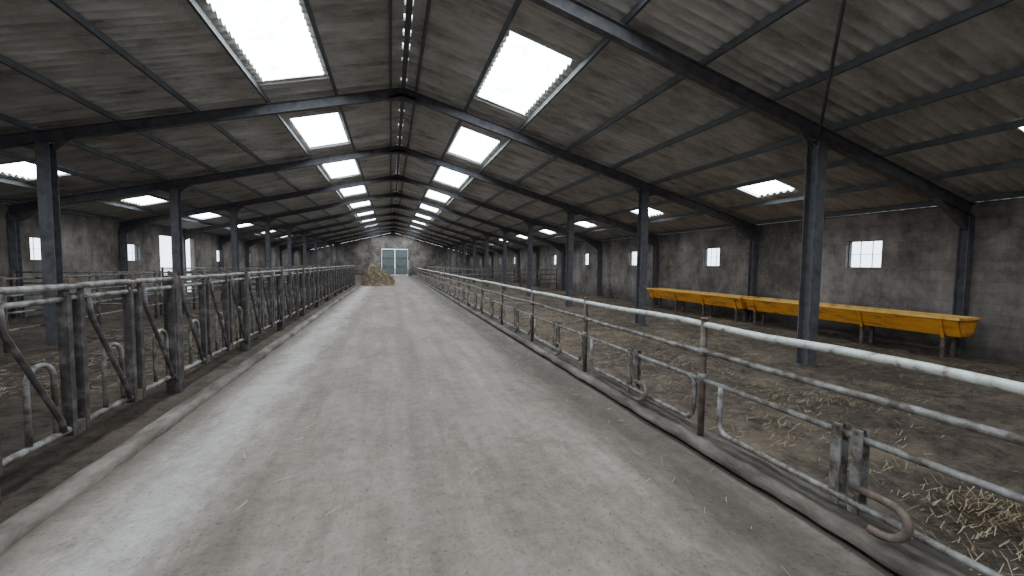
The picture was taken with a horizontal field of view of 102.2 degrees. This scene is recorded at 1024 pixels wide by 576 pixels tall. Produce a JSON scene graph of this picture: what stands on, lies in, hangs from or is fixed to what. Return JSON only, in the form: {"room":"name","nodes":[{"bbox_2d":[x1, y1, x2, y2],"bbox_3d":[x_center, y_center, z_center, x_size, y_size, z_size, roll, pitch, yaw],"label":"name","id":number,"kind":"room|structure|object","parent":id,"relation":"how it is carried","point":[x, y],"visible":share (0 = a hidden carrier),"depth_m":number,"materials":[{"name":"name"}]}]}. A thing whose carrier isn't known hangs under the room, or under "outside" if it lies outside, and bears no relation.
{"room":"farm building","nodes":[
{"label":"farm building","id":0,"kind":"room"},
{"bbox_2d":[11,270,162,317],"bbox_3d":[-11.901,0.205,11.662,3.370,1.400,0.070,0,3,-16],"label":"gate","id":1,"kind":"object","parent":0,"point":[13,272],"depth_m":11.59,"materials":[{"name":"grey metal"}]},
{"bbox_2d":[0,203,308,318],"bbox_3d":[-17.173,-1.310,22.707,0.200,3.338,62.500,0,3,-16],"label":"wall","id":2,"kind":"structure","parent":0,"point":[88,243],"depth_m":15.23,"materials":[{"name":"grey concrete"}]},
{"bbox_2d":[30,237,38,259],"bbox_3d":[-14.157,-1.169,12.326,0.060,0.680,0.900,0,3,-16],"label":"window","id":3,"kind":"structure","parent":2,"relation":"in","point":[30,237],"depth_m":12.18,"materials":[{"name":"metal"}]},
{"bbox_2d":[127,244,137,260],"bbox_3d":[-15.434,-1.435,16.686,0.060,0.680,0.900,0,3,-16],"label":"window","id":4,"kind":"structure","parent":2,"relation":"in","point":[136,254],"depth_m":16.93,"materials":[{"name":"metal"}]},
{"bbox_2d":[161,266,196,295],"bbox_3d":[-16.331,-0.354,20.351,0.060,1.380,3.360,0,3,-16],"label":"door","id":5,"kind":"structure","parent":2,"relation":"in","point":[162,268],"depth_m":19.05,"materials":[{"name":"metal"}]},
{"bbox_2d":[0,275,364,523],"bbox_3d":[-13.368,0.108,23.909,7.760,0.166,62.500,0,3,-16],"label":"floor","id":6,"kind":"structure","parent":0,"point":[26,480],"depth_m":5.04,"materials":[{"name":"grey concrete"}]},
{"bbox_2d":[0,310,255,397],"bbox_3d":[-7.043,1.040,8.428,3.325,0.166,16.096,0,3,-16],"label":"straw","id":7,"kind":"object","parent":6,"relation":"on","point":[220,310],"visible":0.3,"depth_m":6.38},
{"bbox_2d":[0,265,330,352],"bbox_3d":[-14.079,-0.611,25.326,0.070,1.400,47.570,0,3,-16],"label":"pen railing","id":8,"kind":"object","parent":6,"relation":"on","point":[3,279],"visible":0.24,"depth_m":9.42,"materials":[{"name":"grey metal"}]},
{"bbox_2d":[0,265,354,504],"bbox_3d":[-7.049,-0.013,14.949,0.141,1.550,31.401,0,3,-16],"label":"fence","id":9,"kind":"object","parent":6,"relation":"on","point":[311,288],"visible":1,"depth_m":4.33,"materials":[{"name":"metal"}]},
{"bbox_2d":[167,271,293,305],"bbox_3d":[-8.412,0.181,12.682,3.600,1.400,0.070,0,3,-16],"label":"gate","id":10,"kind":"object","parent":6,"relation":"on","point":[168,272],"visible":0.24,"depth_m":12.56,"materials":[{"name":"metal"}]},
{"bbox_2d":[263,267,338,291],"bbox_3d":[-11.078,-0.375,21.784,3.600,1.400,0.070,0,3,-16],"label":"gate","id":11,"kind":"object","parent":6,"relation":"on","point":[264,268],"visible":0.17,"depth_m":21.35,"materials":[{"name":"metal"}]},
{"bbox_2d":[6,145,658,318],"bbox_3d":[-3.837,-1.971,14.142,20.560,5.718,0.260,0,3,-16],"label":"roof frame","id":12,"kind":"object","parent":6,"relation":"on","point":[19,212],"visible":0.75,"depth_m":12.70,"materials":[{"name":"grey metal"}]},
{"bbox_2d":[119,174,601,300],"bbox_3d":[-5.181,-2.251,18.730,20.560,5.718,0.260,0,3,-16],"label":"roof frame","id":13,"kind":"object","parent":6,"relation":"on","point":[125,227],"visible":0.82,"depth_m":17.62,"materials":[{"name":"grey metal"}]},
{"bbox_2d":[182,192,564,291],"bbox_3d":[-6.525,-2.531,23.320,20.560,5.718,0.260,0,3,-16],"label":"roof frame","id":14,"kind":"object","parent":6,"relation":"on","point":[186,234],"visible":0.8,"depth_m":22.60,"materials":[{"name":"grey metal"}]},
{"bbox_2d":[219,204,538,286],"bbox_3d":[-7.869,-2.812,27.909,20.560,5.718,0.260,0,3,-16],"label":"roof frame","id":15,"kind":"object","parent":6,"relation":"on","point":[224,239],"visible":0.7,"depth_m":27.27,"materials":[{"name":"grey metal"}]},
{"bbox_2d":[0,87,758,345],"bbox_3d":[-2.493,-1.691,9.552,20.560,5.718,0.260,0,3,-16],"label":"roof frame","id":16,"kind":"object","parent":6,"relation":"on","point":[45,143],"visible":0.85,"depth_m":8.65,"materials":[{"name":"grey metal"}]},
{"bbox_2d":[246,212,519,282],"bbox_3d":[-9.213,-3.092,32.498,20.560,5.718,0.260,0,3,-16],"label":"roof frame","id":17,"kind":"object","parent":6,"relation":"on","point":[249,243],"visible":0.79,"depth_m":32.00,"materials":[{"name":"grey metal"}]},
{"bbox_2d":[265,218,502,280],"bbox_3d":[-10.557,-3.372,37.087,20.560,5.718,0.260,0,3,-16],"label":"roof frame","id":18,"kind":"object","parent":6,"relation":"on","point":[273,244],"visible":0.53,"depth_m":36.74,"materials":[{"name":"grey metal"}]},
{"bbox_2d":[280,223,492,277],"bbox_3d":[-11.901,-3.652,41.676,20.560,5.718,0.260,0,3,-16],"label":"roof frame","id":19,"kind":"object","parent":6,"relation":"on","point":[284,247],"visible":0.73,"depth_m":41.07,"materials":[{"name":"grey metal"}]},
{"bbox_2d":[301,231,472,275],"bbox_3d":[-14.589,-4.212,50.854,20.560,5.718,0.260,0,3,-16],"label":"roof frame","id":20,"kind":"object","parent":6,"relation":"on","point":[339,242],"visible":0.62,"depth_m":50.32,"materials":[{"name":"grey metal"}]},
{"bbox_2d":[292,227,483,277],"bbox_3d":[-13.245,-3.932,46.265,20.560,5.718,0.260,0,3,-16],"label":"roof frame","id":21,"kind":"object","parent":6,"relation":"on","point":[331,242],"visible":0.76,"depth_m":45.74,"materials":[{"name":"grey metal"}]},
{"bbox_2d":[529,0,975,367],"bbox_3d":[-1.149,-1.411,4.963,20.560,5.718,0.260,0,3,-16],"label":"roof frame","id":22,"kind":"object","parent":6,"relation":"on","point":[956,207],"visible":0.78,"depth_m":6.72,"materials":[{"name":"grey metal"}]},
{"bbox_2d":[816,0,845,145],"bbox_3d":[-0.701,-2.856,3.201,12.816,1.389,3.491,0,3,-16],"label":"rods","id":23,"kind":"object","parent":22,"relation":"attached to","point":[843,2],"visible":0.9,"depth_m":5.09,"materials":[{"name":"metal"}]},
{"bbox_2d":[0,0,404,247],"bbox_3d":[-12.451,-4.269,23.910,10.880,2.734,63.300,0,3,-16],"label":"ceiling","id":24,"kind":"structure","parent":0,"point":[167,37],"depth_m":7.99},
{"bbox_2d":[0,162,62,177],"bbox_3d":[-11.179,-2.770,9.568,0.930,0.228,1.450,0,3,-16],"label":"skylight","id":25,"kind":"object","parent":24,"relation":"attached to","point":[25,169],"visible":0.5,"depth_m":9.49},
{"bbox_2d":[125,196,164,203],"bbox_3d":[-12.523,-3.050,14.157,0.930,0.228,1.450,0,3,-16],"label":"skylight","id":26,"kind":"object","parent":24,"relation":"attached to","point":[146,199],"visible":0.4,"depth_m":14.25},
{"bbox_2d":[194,213,217,217],"bbox_3d":[-13.867,-3.330,18.746,0.930,0.228,1.450,0,3,-16],"label":"skylight","id":27,"kind":"object","parent":24,"relation":"attached to","point":[205,215],"visible":0.4,"depth_m":18.91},
{"bbox_2d":[207,0,323,79],"bbox_3d":[-3.882,-4.069,6.819,1.150,0.282,2.720,0,3,-16],"label":"skylight","id":28,"kind":"object","parent":24,"relation":"attached to","point":[274,35],"visible":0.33,"depth_m":6.61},
{"bbox_2d":[291,113,346,146],"bbox_3d":[-5.226,-4.349,11.408,1.150,0.282,2.720,0,3,-16],"label":"skylight","id":29,"kind":"object","parent":24,"relation":"attached to","point":[317,130],"visible":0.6,"depth_m":11.28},
{"bbox_2d":[323,160,358,177],"bbox_3d":[-6.571,-4.629,15.997,1.150,0.282,2.720,0,3,-16],"label":"skylight","id":30,"kind":"object","parent":24,"relation":"attached to","point":[337,169],"visible":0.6,"depth_m":15.98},
{"bbox_2d":[341,186,365,195],"bbox_3d":[-7.915,-4.909,20.586,1.150,0.282,2.720,0,3,-16],"label":"skylight","id":31,"kind":"object","parent":24,"relation":"attached to","point":[360,189],"visible":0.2,"depth_m":20.89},
{"bbox_2d":[351,201,369,206],"bbox_3d":[-9.258,-5.189,25.175,1.150,0.282,2.720,0,3,-16],"label":"skylight","id":32,"kind":"object","parent":24,"relation":"attached to","point":[366,202],"visible":0.4,"depth_m":25.73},
{"bbox_2d":[183,267,259,286],"bbox_3d":[-14.566,-0.351,20.764,3.370,1.400,0.070,0,3,-16],"label":"gate","id":33,"kind":"object","parent":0,"point":[183,267],"depth_m":20.69,"materials":[{"name":"grey metal"}]},
{"bbox_2d":[247,266,299,275],"bbox_3d":[-17.260,-0.912,29.961,3.370,1.400,0.070,0,3,-16],"label":"gate","id":34,"kind":"object","parent":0,"point":[248,270],"depth_m":29.70,"materials":[{"name":"grey metal"}]},
{"bbox_2d":[309,233,468,275],"bbox_3d":[-15.975,-4.487,55.587,20.600,5.890,0.200,0,3,-16],"label":"wall","id":35,"kind":"structure","parent":0,"point":[361,253],"depth_m":55.15,"materials":[{"name":"grey concrete"}]},
{"bbox_2d":[382,248,407,274],"bbox_3d":[-15.766,-3.554,55.606,3.400,3.570,0.170,0,3,-16],"label":"door","id":36,"kind":"structure","parent":35,"relation":"in","point":[394,260],"depth_m":55.65,"materials":[{"name":"paint"}]},
{"bbox_2d":[0,275,900,575],"bbox_3d":[-7.207,0.116,25.713,4.880,0.069,62.500,0,3,-16],"label":"floor","id":37,"kind":"structure","parent":0,"point":[561,478],"depth_m":3.13,"materials":[{"name":"concrete"}]},
{"bbox_2d":[0,283,360,556],"bbox_3d":[-9.595,0.057,25.011,0.222,0.108,62.500,0,3,-16],"label":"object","id":38,"kind":"structure","parent":37,"relation":"on","point":[16,527],"depth_m":3.32,"materials":[{"name":"concrete"}]},
{"bbox_2d":[360,263,394,285],"bbox_3d":[-10.044,-1.047,30.942,2.609,1.684,4.748,0,3,-16],"label":"heap","id":39,"kind":"object","parent":37,"relation":"on","point":[374,276],"visible":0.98,"depth_m":29.55,"materials":[{"name":"beige plant"}]},
{"bbox_2d":[95,287,852,574],"bbox_3d":[-4.050,0.754,14.939,4.670,0.100,28.278,0,3,-16],"label":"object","id":40,"kind":"object","parent":37,"relation":"on","point":[396,287],"visible":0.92,"depth_m":4.31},
{"bbox_2d":[412,275,978,575],"bbox_3d":[-4.802,0.022,26.412,0.364,0.109,62.500,0,3,-16],"label":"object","id":41,"kind":"structure","parent":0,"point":[912,557],"depth_m":3.07,"materials":[{"name":"concrete"}]},
{"bbox_2d":[417,268,1023,575],"bbox_3d":[-3.677,-0.263,22.205,0.199,1.175,48.000,0,3,-16],"label":"barrier fence","id":42,"kind":"object","parent":41,"relation":"on","point":[861,441],"visible":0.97,"depth_m":2.66,"materials":[{"name":"metal"}]},
{"bbox_2d":[394,0,1023,253],"bbox_3d":[-1.875,-4.216,27.010,10.880,2.984,63.300,0,3,-16],"label":"ceiling","id":43,"kind":"structure","parent":0,"point":[461,35],"depth_m":6.99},
{"bbox_2d":[396,154,399,174],"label":"ceiling vent","id":44,"kind":"object","parent":43,"relation":"in","point":[398,156],"depth_m":16.78,"materials":[{"name":"metal"}]},
{"bbox_2d":[397,102,405,145],"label":"ceiling vent","id":45,"kind":"object","parent":43,"relation":"in","point":[401,107],"depth_m":11.69,"materials":[{"name":"metal"}]},
{"bbox_2d":[399,0,414,88],"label":"ceiling vent","id":46,"kind":"object","parent":43,"relation":"in","point":[408,8],"depth_m":7.43,"materials":[{"name":"metal"}]},
{"bbox_2d":[420,204,438,211],"bbox_3d":[-5.257,-5.169,26.348,1.150,0.308,2.720,0,3,-16],"label":"skylight","id":47,"kind":"object","parent":43,"relation":"attached to","point":[422,205],"visible":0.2,"depth_m":26.89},
{"bbox_2d":[426,190,448,201],"bbox_3d":[-3.913,-4.889,21.759,1.150,0.308,2.720,0,3,-16],"label":"skylight","id":48,"kind":"object","parent":43,"relation":"attached to","point":[432,194],"visible":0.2,"depth_m":22.02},
{"bbox_2d":[435,167,467,186],"bbox_3d":[-2.569,-4.609,17.170,1.150,0.308,2.720,0,3,-16],"label":"skylight","id":49,"kind":"object","parent":43,"relation":"attached to","point":[444,175],"visible":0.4,"depth_m":17.16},
{"bbox_2d":[450,127,498,162],"bbox_3d":[-1.225,-4.329,12.581,1.150,0.308,2.720,0,3,-16],"label":"skylight","id":50,"kind":"object","parent":43,"relation":"attached to","point":[469,144],"visible":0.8,"depth_m":12.47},
{"bbox_2d":[478,31,570,113],"bbox_3d":[0.119,-4.049,7.992,1.150,0.308,2.720,0,3,-16],"label":"skylight","id":51,"kind":"object","parent":43,"relation":"attached to","point":[524,68],"visible":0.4,"depth_m":7.74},
{"bbox_2d":[578,221,592,226],"bbox_3d":[3.352,-2.995,19.018,0.830,0.222,1.150,0,3,-16],"label":"skylight","id":52,"kind":"object","parent":43,"relation":"attached to","point":[584,223],"visible":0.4,"depth_m":19.18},
{"bbox_2d":[634,208,660,214],"bbox_3d":[4.696,-2.715,14.429,0.830,0.222,1.150,0,3,-16],"label":"skylight","id":53,"kind":"object","parent":43,"relation":"attached to","point":[651,211],"visible":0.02,"depth_m":14.44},
{"bbox_2d":[741,180,793,194],"bbox_3d":[6.040,-2.435,9.840,0.830,0.222,1.150,0,3,-16],"label":"skylight","id":54,"kind":"object","parent":43,"relation":"attached to","point":[771,186],"visible":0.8,"depth_m":9.92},
{"bbox_2d":[415,275,1023,575],"bbox_3d":[-1.044,0.040,27.514,7.760,0.151,62.500,0,3,-16],"label":"floor","id":55,"kind":"structure","parent":0,"point":[978,452],"depth_m":5.00,"materials":[{"name":"soil"}]},
{"bbox_2d":[420,266,489,273],"bbox_3d":[-6.025,-1.625,44.167,7.420,1.400,0.070,0,3,-16],"label":"gate","id":56,"kind":"object","parent":55,"relation":"on","point":[432,269],"visible":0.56,"depth_m":43.72,"materials":[{"name":"metal"}]},
{"bbox_2d":[428,267,514,282],"bbox_3d":[-3.332,-1.064,34.970,7.420,1.400,0.070,0,3,-16],"label":"gate","id":57,"kind":"object","parent":55,"relation":"on","point":[428,267],"visible":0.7,"depth_m":34.80,"materials":[{"name":"metal"}]},
{"bbox_2d":[442,268,556,288],"bbox_3d":[-0.638,-0.502,25.773,7.420,1.400,0.070,0,3,-16],"label":"gate","id":58,"kind":"object","parent":55,"relation":"on","point":[482,274],"visible":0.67,"depth_m":25.65,"materials":[{"name":"metal"}]},
{"bbox_2d":[646,288,753,321],"bbox_3d":[6.192,0.524,14.110,0.630,0.800,4.560,0,3,-16],"label":"trough","id":59,"kind":"object","parent":55,"relation":"on","point":[737,302],"visible":0.88,"depth_m":13.49,"materials":[{"name":"orange paint"}]},
{"bbox_2d":[485,296,1023,575],"bbox_3d":[1.871,0.740,15.440,6.525,0.191,28.018,0,3,-16],"label":"straw","id":60,"kind":"object","parent":55,"relation":"on","point":[1017,515],"visible":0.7,"depth_m":4.49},
{"bbox_2d":[743,297,981,357],"bbox_3d":[7.511,0.799,9.607,0.630,0.800,4.660,0,3,-16],"label":"trough","id":61,"kind":"object","parent":55,"relation":"on","point":[944,325],"visible":0.8,"depth_m":8.52,"materials":[{"name":"orange paint"}]},
{"bbox_2d":[469,198,1023,363],"bbox_3d":[2.789,-1.329,28.553,0.200,3.096,62.500,0,3,-16],"label":"wall","id":62,"kind":"structure","parent":0,"point":[916,273],"depth_m":9.77,"materials":[{"name":"grey concrete"}]},
{"bbox_2d":[630,251,636,264],"bbox_3d":[5.640,-1.351,18.875,0.060,0.640,0.760,0,3,-16],"label":"window","id":63,"kind":"structure","parent":62,"relation":"in","point":[631,258],"depth_m":19.21,"materials":[{"name":"metal"}]},
{"bbox_2d":[705,247,719,265],"bbox_3d":[6.984,-1.071,14.286,0.060,0.640,0.760,0,3,-16],"label":"window","id":64,"kind":"structure","parent":62,"relation":"in","point":[719,247],"depth_m":14.62,"materials":[{"name":"metal"}]},
{"bbox_2d":[848,240,881,267],"bbox_3d":[8.328,-0.791,9.697,0.060,0.640,0.760,0,3,-16],"label":"window","id":65,"kind":"structure","parent":62,"relation":"in","point":[850,242],"depth_m":9.82,"materials":[{"name":"metal"}]},
{"label":"outside","id":66,"kind":"structure","parent":0,"visible":0},
{"bbox_2d":[164,267,548,358],"bbox_3d":[-11.243,-0.418,38.433,180.000,0.250,200.000,0,3,-16],"label":"ground","id":67,"kind":"structure","parent":66,"point":[165,270],"depth_m":67.88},
{"bbox_3d":[1.539,-0.851,-4.215,20.560,5.718,0.260,0,3,-16],"label":"roof frame","id":68,"kind":"object","parent":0,"visible":0},
{"bbox_2d":[0,0,1023,254],"bbox_3d":[-7.164,-4.178,25.464,20.344,2.747,62.500,0,3,-16],"label":"roof purlins","id":69,"kind":"structure","parent":68,"relation":"attached to","point":[987,5],"depth_m":7.53,"materials":[{"name":"metal"}]}
]}

